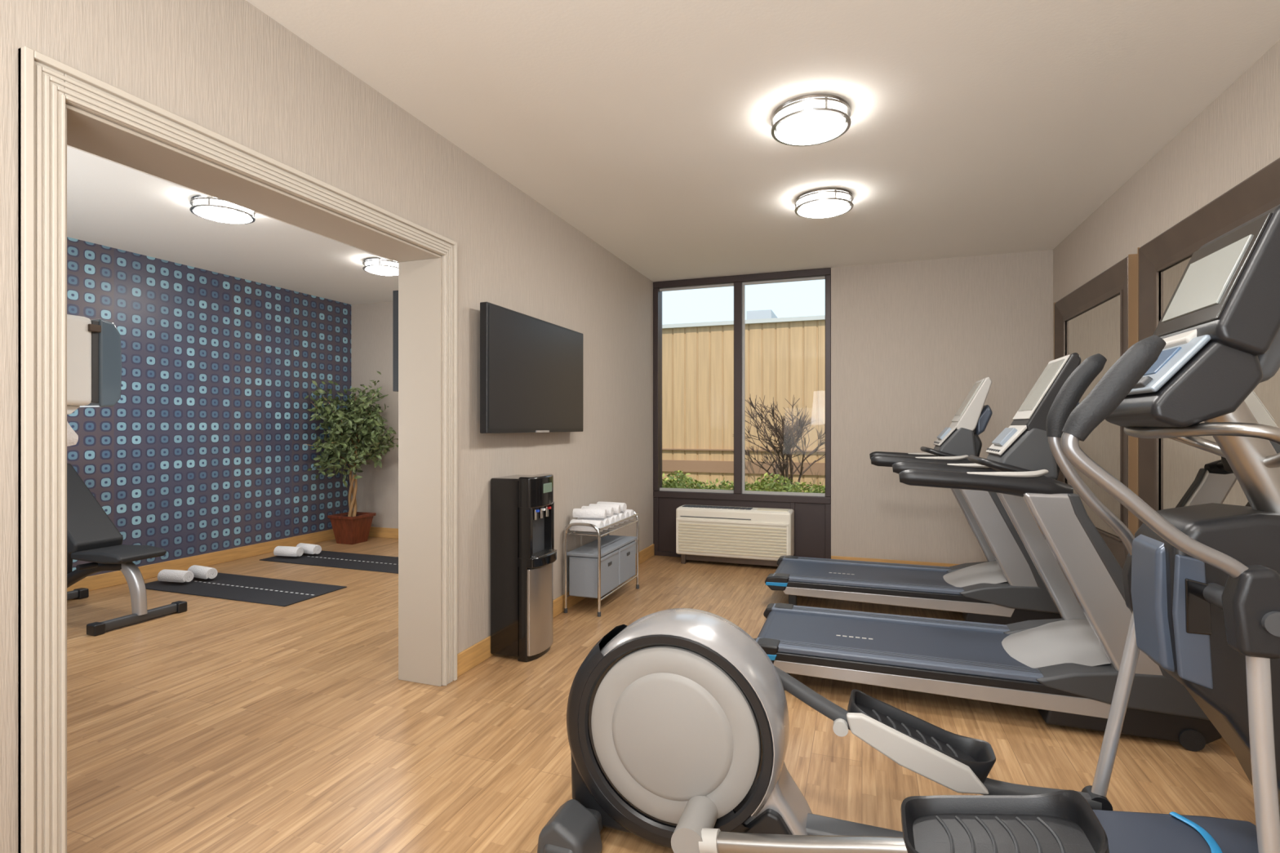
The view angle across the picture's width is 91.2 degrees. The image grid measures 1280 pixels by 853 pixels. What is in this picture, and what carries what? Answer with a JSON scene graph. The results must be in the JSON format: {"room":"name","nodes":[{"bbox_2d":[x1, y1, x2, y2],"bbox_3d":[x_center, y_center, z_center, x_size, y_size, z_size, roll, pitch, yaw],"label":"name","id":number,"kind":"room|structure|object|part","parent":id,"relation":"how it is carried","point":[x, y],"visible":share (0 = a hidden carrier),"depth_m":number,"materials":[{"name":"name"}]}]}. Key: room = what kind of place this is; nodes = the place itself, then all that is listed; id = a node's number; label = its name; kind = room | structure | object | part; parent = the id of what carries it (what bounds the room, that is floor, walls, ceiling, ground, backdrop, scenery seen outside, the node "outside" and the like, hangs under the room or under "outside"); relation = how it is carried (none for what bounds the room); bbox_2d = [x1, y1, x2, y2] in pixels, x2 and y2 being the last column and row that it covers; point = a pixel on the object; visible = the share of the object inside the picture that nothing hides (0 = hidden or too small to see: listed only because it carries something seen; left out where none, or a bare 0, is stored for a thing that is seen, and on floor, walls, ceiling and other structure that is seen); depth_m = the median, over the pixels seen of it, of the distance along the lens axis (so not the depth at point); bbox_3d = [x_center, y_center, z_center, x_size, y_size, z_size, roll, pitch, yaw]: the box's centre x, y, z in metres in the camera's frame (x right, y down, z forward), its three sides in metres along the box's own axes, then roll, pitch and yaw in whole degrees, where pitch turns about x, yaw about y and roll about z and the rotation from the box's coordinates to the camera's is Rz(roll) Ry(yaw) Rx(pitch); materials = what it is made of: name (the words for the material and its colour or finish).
{"room":"gym","nodes":[
{"label":"gym","id":0,"kind":"room"},
{"bbox_2d":[66,236,351,576],"bbox_3d":[-4.097,-0.075,5.058,0.200,2.610,5.000,0,0,20],"label":"wall","id":1,"kind":"structure","parent":0,"point":[202,449],"depth_m":5.51,"materials":[{"name":"blue paper"}]},
{"bbox_2d":[66,528,335,591],"bbox_3d":[-4.014,1.175,4.970,0.014,0.110,4.510,0,0,20],"label":"baseboard","id":2,"kind":"structure","parent":1,"relation":"attached to","point":[95,582],"depth_m":5.50,"materials":[{"name":"brown wood"}]},
{"bbox_2d":[0,0,653,852],"bbox_3d":[-1.201,-0.075,2.600,0.240,2.610,7.700,0,0,20],"label":"wall","id":3,"kind":"structure","parent":0,"point":[228,68],"depth_m":2.61,"materials":[{"name":"beige paint"}]},
{"bbox_2d":[17,45,457,852],"bbox_3d":[-1.178,0.168,2.263,0.028,2.125,1.670,0,0,20],"label":"trim","id":4,"kind":"structure","parent":3,"relation":"attached to","point":[46,83],"depth_m":1.53,"materials":[{"name":"beige wood"}]},
{"bbox_2d":[65,102,441,852],"bbox_3d":[-1.304,0.210,2.308,0.246,2.040,1.500,0,0,20],"label":"trim","id":5,"kind":"structure","parent":3,"relation":"attached to","point":[420,268],"depth_m":2.97,"materials":[{"name":"beige paint"}]},
{"bbox_2d":[480,302,583,433],"bbox_3d":[-0.622,-0.297,3.721,0.103,0.665,1.160,0,0,20],"label":"television","id":6,"kind":"object","parent":3,"relation":"attached to","point":[531,369],"visible":1,"depth_m":3.53,"materials":[{"name":"black plastic"}]},
{"bbox_2d":[457,543,653,677],"bbox_3d":[-0.388,1.175,4.516,0.014,0.110,3.105,0,0,20],"label":"baseboard","id":7,"kind":"structure","parent":3,"relation":"attached to","point":[473,655],"depth_m":3.29,"materials":[{"name":"brown wood"}]},
{"bbox_2d":[659,295,660,386],"bbox_3d":[0.193,-0.823,6.024,0.005,0.862,0.006,0,0,20],"label":"glass","id":8,"kind":"object","parent":3,"relation":"attached to","point":[660,385],"depth_m":6.02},
{"bbox_2d":[659,402,660,475],"bbox_3d":[0.193,0.122,6.024,0.005,0.698,0.006,0,0,20],"label":"glass","id":9,"kind":"object","parent":3,"relation":"attached to","point":[660,402],"depth_m":6.02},
{"bbox_2d":[351,301,398,528],"bbox_3d":[-1.649,-0.075,6.684,3.330,2.610,0.300,0,0,20],"label":"wall","id":10,"kind":"structure","parent":0,"point":[371,323],"depth_m":6.97,"materials":[{"name":"beige paint"}]},
{"bbox_2d":[368,526,398,538],"bbox_3d":[-1.694,1.175,6.533,3.316,0.110,0.014,0,0,20],"label":"baseboard","id":11,"kind":"structure","parent":10,"relation":"attached to","point":[382,532],"depth_m":6.93,"materials":[{"name":"brown wood"}]},
{"bbox_2d":[392,290,398,391],"bbox_3d":[-1.015,-0.438,3.701,0.144,0.515,1.100,0,0,20],"label":"television","id":12,"kind":"object","parent":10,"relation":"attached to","point":[395,293],"visible":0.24,"depth_m":3.20,"materials":[{"name":"black plastic"}]},
{"bbox_2d":[66,536,1255,852],"bbox_3d":[-1.250,1.280,2.538,7.350,0.100,7.950,0,0,20],"label":"floor","id":13,"kind":"structure","parent":0,"point":[216,725],"depth_m":2.47,"materials":[{"name":"brown wood"}]},
{"bbox_2d":[66,462,186,635],"bbox_3d":[-3.612,0.742,4.101,1.093,0.976,0.540,0,0,20],"label":"weight bench","id":14,"kind":"object","parent":13,"relation":"on","point":[92,537],"visible":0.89,"depth_m":4.02,"materials":[{"name":"grey leather"}]},
{"bbox_3d":[-3.482,0.880,3.949,0.036,0.036,0.100,0,0,19],"label":"adjust knob","id":15,"kind":"part","parent":14,"relation":"part of","materials":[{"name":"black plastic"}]},
{"bbox_3d":[-3.197,1.015,3.954,0.206,0.339,0.056,0,0,19],"label":"leg","id":16,"kind":"part","parent":14,"relation":"part of","materials":[{"name":"silver metal"}]},
{"bbox_2d":[144,573,346,606],"bbox_3d":[-3.066,1.226,4.793,1.560,0.008,0.550,0,0,20],"label":"yoga mat","id":17,"kind":"object","parent":13,"relation":"on","point":[268,591],"visible":0.84,"depth_m":4.74,"materials":[{"name":"grey rubber"}]},
{"bbox_2d":[157,564,217,582],"bbox_3d":[-3.558,1.163,4.947,0.327,0.089,0.280,0,0,20],"label":"rolled towels","id":18,"kind":"object","parent":17,"relation":"on","point":[197,571],"visible":1,"depth_m":4.87,"materials":[{"name":"white fabric"}]},
{"bbox_2d":[259,551,398,573],"bbox_3d":[-2.658,1.226,5.736,1.600,0.008,0.520,0,0,20],"label":"yoga mat","id":19,"kind":"object","parent":13,"relation":"on","point":[378,563],"visible":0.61,"depth_m":5.69,"materials":[{"name":"grey rubber"}]},
{"bbox_2d":[273,542,321,556],"bbox_3d":[-3.217,1.163,5.908,0.327,0.089,0.280,0,0,20],"label":"rolled towels","id":20,"kind":"object","parent":19,"relation":"on","point":[300,548],"visible":1,"depth_m":5.83,"materials":[{"name":"white fabric"}]},
{"bbox_2d":[304,371,398,544],"bbox_3d":[-2.974,0.319,6.476,0.916,1.822,0.856,0,0,28],"label":"ficus tree","id":21,"kind":"object","parent":13,"relation":"on","point":[353,429],"visible":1,"depth_m":6.48,"materials":[{"name":"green plant"}]},
{"bbox_3d":[-3.055,1.080,6.651,0.335,0.300,0.335,0,0,19],"label":"pot","id":22,"kind":"part","parent":21,"relation":"part of","materials":[{"name":"red ceramic"}]},
{"bbox_2d":[490,473,556,662],"bbox_3d":[-0.617,0.748,3.417,0.295,0.965,0.270,0,0,20],"label":"water cooler","id":23,"kind":"object","parent":13,"relation":"on","point":[523,553],"visible":1,"depth_m":3.31,"materials":[{"name":"black plastic"}]},
{"bbox_2d":[533,509,539,519],"bbox_3d":[-0.550,0.468,3.324,0.036,0.055,0.022,0,0,19],"label":"tap","id":24,"kind":"object","parent":23,"relation":"on","point":[535,511],"depth_m":3.32,"materials":[{"name":"blue"}]},
{"bbox_2d":[519,549,556,568],"bbox_3d":[-0.537,0.713,3.389,0.125,0.055,0.270,0,0,19],"label":"drip tray","id":25,"kind":"object","parent":23,"relation":"on","point":[540,558],"depth_m":3.29,"materials":[{"name":"black plastic"}]},
{"bbox_3d":[-0.529,0.973,3.386,0.063,0.455,0.262,0,0,19],"label":"door","id":26,"kind":"part","parent":23,"relation":"part of","materials":[{"name":"silver metal"}]},
{"bbox_2d":[538,507,545,518],"bbox_3d":[-0.528,0.468,3.385,0.036,0.055,0.022,0,0,19],"label":"tap","id":27,"kind":"object","parent":23,"relation":"on","point":[540,513],"depth_m":3.38,"materials":[{"name":"white plastic"}]},
{"bbox_2d":[533,548,556,557],"bbox_3d":[-0.525,0.683,3.385,0.070,0.004,0.200,0,0,19],"label":"grille","id":28,"kind":"object","parent":23,"relation":"attached to","point":[537,553],"depth_m":3.39,"materials":[{"name":"silver metal"}]},
{"bbox_2d":[544,506,551,516],"bbox_3d":[-0.506,0.468,3.447,0.036,0.055,0.022,0,0,19],"label":"tap","id":29,"kind":"object","parent":23,"relation":"on","point":[546,513],"depth_m":3.44,"materials":[{"name":"red"}]},
{"bbox_2d":[564,511,639,617],"bbox_3d":[-0.254,0.930,4.450,0.264,0.600,0.764,0,0,20],"label":"cart","id":30,"kind":"object","parent":13,"relation":"on","point":[597,567],"visible":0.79,"depth_m":4.16,"materials":[{"name":"grey metal"}]},
{"bbox_3d":[-0.378,0.920,4.101,0.262,0.580,0.020,0,0,19],"label":"frame","id":31,"kind":"part","parent":30,"relation":"part of","materials":[{"name":"silver metal"}]},
{"bbox_2d":[568,519,604,532],"bbox_3d":[-0.355,0.659,4.163,0.217,0.078,0.088,0,0,19],"label":"towel","id":32,"kind":"object","parent":30,"relation":"on","point":[599,524],"depth_m":4.13,"materials":[{"name":"white fabric"}]},
{"bbox_2d":[577,517,608,529],"bbox_3d":[-0.323,0.659,4.256,0.216,0.078,0.086,0,0,19],"label":"towel","id":33,"kind":"object","parent":30,"relation":"on","point":[606,522],"depth_m":4.22,"materials":[{"name":"white fabric"}]},
{"bbox_2d":[568,501,634,532],"bbox_3d":[-0.262,0.626,4.442,0.229,0.145,0.675,0,0,20],"label":"rolled towels","id":34,"kind":"object","parent":30,"relation":"on","point":[600,514],"visible":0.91,"depth_m":4.23,"materials":[{"name":"white fabric"}]},
{"bbox_2d":[572,508,606,518],"bbox_3d":[-0.339,0.585,4.222,0.220,0.063,0.069,0,0,8],"label":"towel","id":35,"kind":"object","parent":34,"relation":"on","point":[577,513],"depth_m":4.20,"materials":[{"name":"white fabric"}]},
{"bbox_2d":[581,506,613,515],"bbox_3d":[-0.296,0.585,4.345,0.220,0.063,0.069,0,0,16],"label":"towel","id":36,"kind":"object","parent":34,"relation":"on","point":[610,510],"depth_m":4.32,"materials":[{"name":"white fabric"}]},
{"bbox_2d":[588,503,620,513],"bbox_3d":[-0.253,0.585,4.467,0.220,0.063,0.069,0,0,13],"label":"towel","id":37,"kind":"object","parent":34,"relation":"on","point":[616,508],"depth_m":4.44,"materials":[{"name":"white fabric"}]},
{"bbox_2d":[596,501,626,511],"bbox_3d":[-0.210,0.585,4.590,0.220,0.063,0.069,0,0,24],"label":"towel","id":38,"kind":"object","parent":34,"relation":"on","point":[623,505],"depth_m":4.56,"materials":[{"name":"white fabric"}]},
{"bbox_2d":[567,534,636,557],"bbox_3d":[-0.254,0.845,4.450,0.240,0.020,0.720,0,0,19],"label":"shelf","id":39,"kind":"object","parent":30,"relation":"attached to","point":[611,545],"depth_m":4.36,"materials":[{"name":"grey metal"}]},
{"bbox_2d":[605,516,614,527],"bbox_3d":[-0.290,0.659,4.348,0.215,0.078,0.086,0,0,17],"label":"towel","id":40,"kind":"object","parent":30,"relation":"on","point":[611,519],"depth_m":4.30,"materials":[{"name":"white fabric"}]},
{"bbox_2d":[606,515,619,525],"bbox_3d":[-0.258,0.659,4.441,0.218,0.078,0.091,0,0,19],"label":"towel","id":41,"kind":"object","parent":30,"relation":"on","point":[616,517],"depth_m":4.39,"materials":[{"name":"white fabric"}]},
{"bbox_3d":[-0.141,0.665,4.410,0.012,0.012,0.740,0,0,19],"label":"rail","id":42,"kind":"part","parent":30,"relation":"part of","materials":[{"name":"silver metal"}]},
{"bbox_2d":[613,512,624,523],"bbox_3d":[-0.225,0.659,4.533,0.216,0.078,0.086,0,0,19],"label":"towel","id":43,"kind":"object","parent":30,"relation":"on","point":[621,515],"depth_m":4.49,"materials":[{"name":"white fabric"}]},
{"bbox_3d":[-0.141,0.715,4.410,0.012,0.012,0.740,0,0,19],"label":"rail","id":44,"kind":"part","parent":30,"relation":"part of","materials":[{"name":"silver metal"}]},
{"bbox_3d":[-0.141,1.130,4.410,0.012,0.012,0.740,0,0,19],"label":"rail","id":45,"kind":"part","parent":30,"relation":"part of","materials":[{"name":"silver metal"}]},
{"bbox_3d":[-0.131,0.920,4.799,0.262,0.580,0.020,0,0,19],"label":"frame","id":46,"kind":"part","parent":30,"relation":"part of","materials":[{"name":"silver metal"}]},
{"bbox_2d":[620,511,629,521],"bbox_3d":[-0.192,0.659,4.625,0.216,0.078,0.086,0,0,19],"label":"towel","id":47,"kind":"object","parent":30,"relation":"on","point":[626,513],"depth_m":4.58,"materials":[{"name":"white fabric"}]},
{"bbox_2d":[626,509,634,519],"bbox_3d":[-0.159,0.659,4.718,0.215,0.078,0.086,0,0,19],"label":"towel","id":48,"kind":"object","parent":30,"relation":"on","point":[631,512],"depth_m":4.67,"materials":[{"name":"white fabric"}]},
{"bbox_2d":[675,504,794,566],"bbox_3d":[0.840,0.974,5.577,1.010,0.512,0.305,0,0,20],"label":"air conditioner","id":49,"kind":"object","parent":13,"relation":"on","point":[748,535],"visible":0.93,"depth_m":5.45,"materials":[{"name":"beige plastic"},{"name":"dark grey plastic"}]},
{"bbox_3d":[1.153,0.723,5.442,0.260,0.009,0.130,0,0,19],"label":"control door","id":50,"kind":"part","parent":49,"relation":"part of","materials":[{"name":"beige plastic"}]},
{"bbox_2d":[537,204,1279,852],"bbox_3d":[0.769,0.388,1.573,2.116,1.685,0.740,0,0,20],"label":"elliptical trainer","id":51,"kind":"object","parent":13,"relation":"on","point":[677,721],"visible":1,"depth_m":1.49,"materials":[{"name":"silver metal"}]},
{"bbox_3d":[0.179,1.056,1.591,0.054,0.065,0.060,0,0,19],"label":"pedal arm sleeve","id":52,"kind":"part","parent":51,"relation":"part of","materials":[{"name":"grey plastic"}]},
{"bbox_3d":[0.666,0.960,1.393,1.115,0.239,0.065,0,0,23],"label":"pedal arm","id":53,"kind":"part","parent":51,"relation":"part of","materials":[{"name":"silver metal"}]},
{"bbox_3d":[0.755,0.876,1.859,1.036,0.348,0.065,0,0,18],"label":"pedal arm","id":54,"kind":"part","parent":51,"relation":"part of","materials":[{"name":"grey plastic"}]},
{"bbox_3d":[1.256,0.193,1.719,0.237,0.387,0.031,0,0,19],"label":"arm","id":55,"kind":"part","parent":51,"relation":"part of","materials":[{"name":"grey metal"}]},
{"bbox_3d":[1.165,-0.097,1.486,0.031,0.031,0.200,0,0,19],"label":"fascia knob","id":56,"kind":"part","parent":51,"relation":"part of","materials":[{"name":"grey plastic"}]},
{"bbox_3d":[1.237,0.412,1.477,0.090,0.310,0.150,0,0,19],"label":"shroud panel","id":57,"kind":"part","parent":51,"relation":"part of","materials":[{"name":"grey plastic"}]},
{"bbox_3d":[1.017,0.150,1.231,0.326,0.323,0.031,0,0,19],"label":"arm","id":58,"kind":"part","parent":51,"relation":"part of","materials":[{"name":"grey metal"}]},
{"bbox_2d":[1162,328,1196,349],"bbox_3d":[1.270,-0.200,1.476,0.064,0.045,0.230,0,0,19],"label":"console shelf","id":59,"kind":"object","parent":51,"relation":"attached to","point":[1175,339],"depth_m":1.43,"materials":[{"name":"grey plastic"}]},
{"bbox_3d":[1.206,0.425,1.368,0.070,0.287,0.016,0,0,19],"label":"shroud panel","id":60,"kind":"part","parent":51,"relation":"part of","materials":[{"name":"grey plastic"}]},
{"bbox_3d":[1.303,0.043,1.449,0.239,0.103,0.490,0,0,19],"label":"fixed handle","id":61,"kind":"part","parent":51,"relation":"part of","materials":[{"name":"silver metal"}]},
{"bbox_2d":[764,377,1062,625],"bbox_3d":[1.823,0.457,4.319,1.805,1.546,0.750,0,0,20],"label":"treadmill","id":62,"kind":"object","parent":13,"relation":"on","point":[1008,588],"visible":0.88,"depth_m":4.03,"materials":[{"name":"black plastic"}]},
{"bbox_3d":[1.778,1.032,4.661,1.400,0.027,0.105,0,0,19],"label":"foot rail","id":63,"kind":"part","parent":62,"relation":"part of","materials":[{"name":"blue"}]},
{"bbox_3d":[1.573,1.032,4.082,1.400,0.027,0.105,0,0,19],"label":"foot rail","id":64,"kind":"part","parent":62,"relation":"part of","materials":[{"name":"blue"}]},
{"bbox_3d":[1.597,1.062,4.045,1.490,0.036,0.068,0,0,19],"label":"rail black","id":65,"kind":"part","parent":62,"relation":"part of","materials":[{"name":"black plastic"}]},
{"bbox_3d":[1.617,1.117,4.041,1.406,0.075,0.062,0,0,19],"label":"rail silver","id":66,"kind":"part","parent":62,"relation":"part of","materials":[{"name":"grey paint"}]},
{"bbox_3d":[2.025,0.248,4.582,0.651,0.124,0.090,0,0,19],"label":"handrail","id":67,"kind":"part","parent":62,"relation":"part of","materials":[{"name":"black plastic"}]},
{"bbox_3d":[2.119,0.197,4.550,0.319,0.035,0.082,0,0,32],"label":"handrail","id":68,"kind":"part","parent":62,"relation":"part of","materials":[{"name":"grey plastic"}]},
{"bbox_3d":[1.814,0.248,3.988,0.651,0.124,0.090,0,0,19],"label":"handrail","id":69,"kind":"part","parent":62,"relation":"part of","materials":[{"name":"black plastic"}]},
{"bbox_3d":[1.908,0.197,3.954,0.319,0.035,0.082,0,0,7],"label":"handrail","id":70,"kind":"part","parent":62,"relation":"part of","materials":[{"name":"grey plastic"}]},
{"bbox_3d":[2.064,0.057,4.234,0.123,0.142,0.310,0,0,19],"label":"control panel","id":71,"kind":"part","parent":62,"relation":"part of","materials":[{"name":"grey plastic"}]},
{"bbox_3d":[2.193,-0.182,4.188,0.131,0.224,0.264,0,0,19],"label":"screen glass","id":72,"kind":"part","parent":62,"relation":"part of","materials":[{"name":"grey"}]},
{"bbox_2d":[942,560,1007,587],"bbox_3d":[2.354,0.983,4.131,0.640,0.135,0.600,0,0,19],"label":"hood","id":73,"kind":"object","parent":62,"relation":"attached to","point":[989,573],"depth_m":4.09,"materials":[{"name":"grey plastic"}]},
{"bbox_3d":[2.285,0.639,3.794,0.419,0.738,0.061,0,0,19],"label":"upright trim","id":74,"kind":"part","parent":62,"relation":"part of","materials":[{"name":"grey plastic"}]},
{"bbox_2d":[753,352,1222,751],"bbox_3d":[1.458,0.457,2.990,1.805,1.546,0.750,0,0,20],"label":"treadmill","id":75,"kind":"object","parent":13,"relation":"on","point":[1066,668],"visible":0.82,"depth_m":2.70,"materials":[{"name":"black plastic"}]},
{"bbox_3d":[1.413,1.032,3.332,1.400,0.027,0.105,0,0,19],"label":"foot rail","id":76,"kind":"part","parent":75,"relation":"part of","materials":[{"name":"blue"}]},
{"bbox_3d":[1.208,1.032,2.752,1.400,0.027,0.105,0,0,19],"label":"foot rail","id":77,"kind":"part","parent":75,"relation":"part of","materials":[{"name":"blue"}]},
{"bbox_3d":[1.232,1.062,2.716,1.490,0.036,0.068,0,0,19],"label":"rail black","id":78,"kind":"part","parent":75,"relation":"part of","materials":[{"name":"black plastic"}]},
{"bbox_3d":[1.252,1.117,2.712,1.406,0.075,0.062,0,0,19],"label":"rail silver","id":79,"kind":"part","parent":75,"relation":"part of","materials":[{"name":"grey paint"}]},
{"bbox_3d":[1.660,0.248,3.253,0.651,0.124,0.090,0,0,19],"label":"handrail","id":80,"kind":"part","parent":75,"relation":"part of","materials":[{"name":"black plastic"}]},
{"bbox_3d":[1.754,0.197,3.220,0.319,0.035,0.082,0,0,32],"label":"handrail","id":81,"kind":"part","parent":75,"relation":"part of","materials":[{"name":"grey plastic"}]},
{"bbox_3d":[1.449,0.248,2.658,0.651,0.124,0.090,0,0,19],"label":"handrail","id":82,"kind":"part","parent":75,"relation":"part of","materials":[{"name":"black plastic"}]},
{"bbox_3d":[1.699,0.057,2.905,0.123,0.142,0.310,0,0,19],"label":"control panel","id":83,"kind":"part","parent":75,"relation":"part of","materials":[{"name":"grey plastic"}]},
{"bbox_3d":[1.543,0.197,2.624,0.319,0.035,0.082,0,0,7],"label":"handrail","id":84,"kind":"part","parent":75,"relation":"part of","materials":[{"name":"grey plastic"}]},
{"bbox_3d":[1.828,-0.182,2.859,0.131,0.224,0.264,0,0,19],"label":"screen glass","id":85,"kind":"part","parent":75,"relation":"part of","materials":[{"name":"grey glass"}]},
{"bbox_2d":[1001,618,1110,668],"bbox_3d":[1.989,0.983,2.802,0.640,0.135,0.600,0,0,19],"label":"hood","id":86,"kind":"object","parent":75,"relation":"attached to","point":[1067,643],"depth_m":2.78,"materials":[{"name":"grey plastic"}]},
{"bbox_3d":[1.920,0.639,2.465,0.419,0.738,0.061,0,0,19],"label":"upright trim","id":87,"kind":"part","parent":75,"relation":"part of","materials":[{"name":"grey plastic"}]},
{"bbox_2d":[66,0,1279,304],"bbox_3d":[-1.250,-1.455,2.538,7.350,0.150,7.950,0,0,20],"label":"ceiling","id":88,"kind":"structure","parent":0,"point":[978,127],"depth_m":2.80,"materials":[{"name":"white paint"}]},
{"bbox_2d":[189,194,255,224],"bbox_3d":[-2.581,-1.333,3.884,0.340,0.095,0.340,0,0,20],"label":"ceiling light","id":89,"kind":"object","parent":88,"relation":"attached to","point":[215,209],"depth_m":3.80,"materials":[{"name":"white glass"}]},
{"bbox_2d":[66,144,393,261],"bbox_3d":[-2.329,-1.371,4.373,0.030,0.018,4.510,0,0,20],"label":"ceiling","id":90,"kind":"structure","parent":88,"relation":"attached to","point":[69,147],"depth_m":3.60,"materials":[{"name":"white paint"}]},
{"bbox_2d":[362,257,398,275],"bbox_3d":[-2.145,-1.333,5.268,0.340,0.095,0.340,0,0,20],"label":"ceiling light","id":91,"kind":"object","parent":88,"relation":"attached to","point":[376,265],"depth_m":5.16,"materials":[{"name":"white glass"}]},
{"bbox_2d":[770,93,851,146],"bbox_3d":[0.750,-1.333,2.758,0.340,0.095,0.340,0,0,20],"label":"ceiling light","id":92,"kind":"object","parent":88,"relation":"attached to","point":[811,119],"depth_m":2.68,"materials":[{"name":"white glass"}]},
{"bbox_2d":[794,187,853,218],"bbox_3d":[1.107,-1.333,3.777,0.340,0.095,0.340,0,0,20],"label":"ceiling light","id":93,"kind":"object","parent":88,"relation":"attached to","point":[822,202],"depth_m":3.69,"materials":[{"name":"white glass"}]},
{"bbox_2d":[831,249,1053,564],"bbox_3d":[2.475,-0.075,5.266,1.658,2.610,0.220,0,0,20],"label":"wall","id":94,"kind":"structure","parent":0,"point":[910,340],"depth_m":5.21,"materials":[{"name":"beige paint"}]},
{"bbox_2d":[653,497,831,559],"bbox_3d":[0.920,0.953,5.793,1.626,0.555,0.165,0,0,20],"label":"base panel","id":95,"kind":"object","parent":94,"relation":"in","point":[812,522],"depth_m":5.60,"materials":[{"name":"brown metal"}]},
{"bbox_2d":[653,267,831,504],"bbox_3d":[0.914,-0.352,5.776,1.626,2.055,0.140,0,0,20],"label":"frame","id":96,"kind":"object","parent":94,"relation":"attached to","point":[737,280],"visible":0.79,"depth_m":5.72,"materials":[{"name":"brown metal"}]},
{"bbox_2d":[659,275,825,496],"bbox_3d":[0.912,-0.352,5.772,1.526,1.935,0.030,0,0,20],"label":"window","id":97,"kind":"structure","parent":94,"relation":"in","point":[744,491],"depth_m":5.74,"materials":[{"name":"grey plastic"}]},
{"bbox_2d":[831,555,959,566],"bbox_3d":[2.429,1.175,5.158,1.644,0.110,0.014,0,0,20],"label":"baseboard","id":98,"kind":"structure","parent":94,"relation":"attached to","point":[937,564],"depth_m":5.26,"materials":[{"name":"brown wood"}]},
{"bbox_2d":[1053,40,1279,359],"bbox_3d":[2.069,-0.075,1.336,0.200,2.610,7.900,0,0,20],"label":"wall","id":99,"kind":"structure","parent":0,"point":[1237,135],"depth_m":2.88,"materials":[{"name":"beige paint"}]},
{"bbox_2d":[1053,253,1137,568],"bbox_3d":[2.896,-0.060,4.040,0.046,1.740,1.402,0,0,20],"label":"wall mirror","id":100,"kind":"object","parent":99,"relation":"attached to","point":[1100,316],"visible":0.51,"depth_m":3.76,"materials":[{"name":"brown mirror"}]},
{"bbox_3d":[2.910,-0.060,4.035,0.012,1.420,1.070,0,0,19],"label":"glass","id":101,"kind":"part","parent":100,"relation":"part of","materials":[{"name":"white mirror"}]},
{"bbox_2d":[1137,157,1279,529],"bbox_3d":[2.379,-0.062,2.582,0.046,1.745,1.467,0,0,20],"label":"wall mirror","id":102,"kind":"object","parent":99,"relation":"attached to","point":[1171,473],"visible":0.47,"depth_m":2.81,"materials":[{"name":"brown mirror"}]},
{"bbox_3d":[2.393,-0.062,2.576,0.012,1.425,1.135,0,0,19],"label":"glass","id":103,"kind":"part","parent":102,"relation":"part of","materials":[{"name":"white mirror"}]},
{"bbox_3d":[-3.222,-0.075,2.239,3.330,2.610,0.110,0,0,20],"label":"wall partition","id":104,"kind":"structure","parent":0,"visible":0},
{"bbox_2d":[66,314,121,446],"bbox_3d":[-2.026,-0.150,2.075,0.325,0.439,0.380,0,0,20],"label":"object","id":105,"kind":"object","parent":104,"relation":"attached to","point":[94,349],"visible":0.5,"depth_m":2.12,"materials":[{"name":"white plastic"}]},
{"label":"outside","id":106,"kind":"structure","parent":0,"visible":0},
{"bbox_3d":[4.058,1.205,14.455,26.000,0.250,18.040,0,0,20],"label":"ground","id":107,"kind":"structure","parent":106,"visible":0},
{"bbox_2d":[662,315,825,492],"bbox_3d":[2.541,-0.265,9.274,12.700,2.690,0.300,0,0,20],"label":"fence","id":108,"kind":"object","parent":107,"relation":"on","point":[785,357],"visible":0.16,"depth_m":9.58,"materials":[{"name":"brown wood"}]},
{"bbox_2d":[662,470,825,493],"bbox_3d":[1.542,0.809,7.353,5.312,0.562,1.224,0,0,20],"label":"hedge","id":109,"kind":"object","parent":107,"relation":"on","point":[672,482],"visible":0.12,"depth_m":7.42,"materials":[{"name":"green plant"}]},
{"bbox_2d":[746,309,777,319],"bbox_3d":[2.333,-0.520,11.904,0.450,3.200,1.000,0,0,20],"label":"wall","id":110,"kind":"structure","parent":107,"relation":"on","point":[768,313],"depth_m":11.44,"materials":[{"name":"grey paint"}]},
{"bbox_2d":[731,395,825,489],"bbox_3d":[1.987,0.351,8.326,1.558,1.576,1.566,0,0,20],"label":"bare tree","id":111,"kind":"object","parent":107,"relation":"on","point":[788,442],"visible":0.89,"depth_m":8.16,"materials":[{"name":"brown plant"}]}
]}

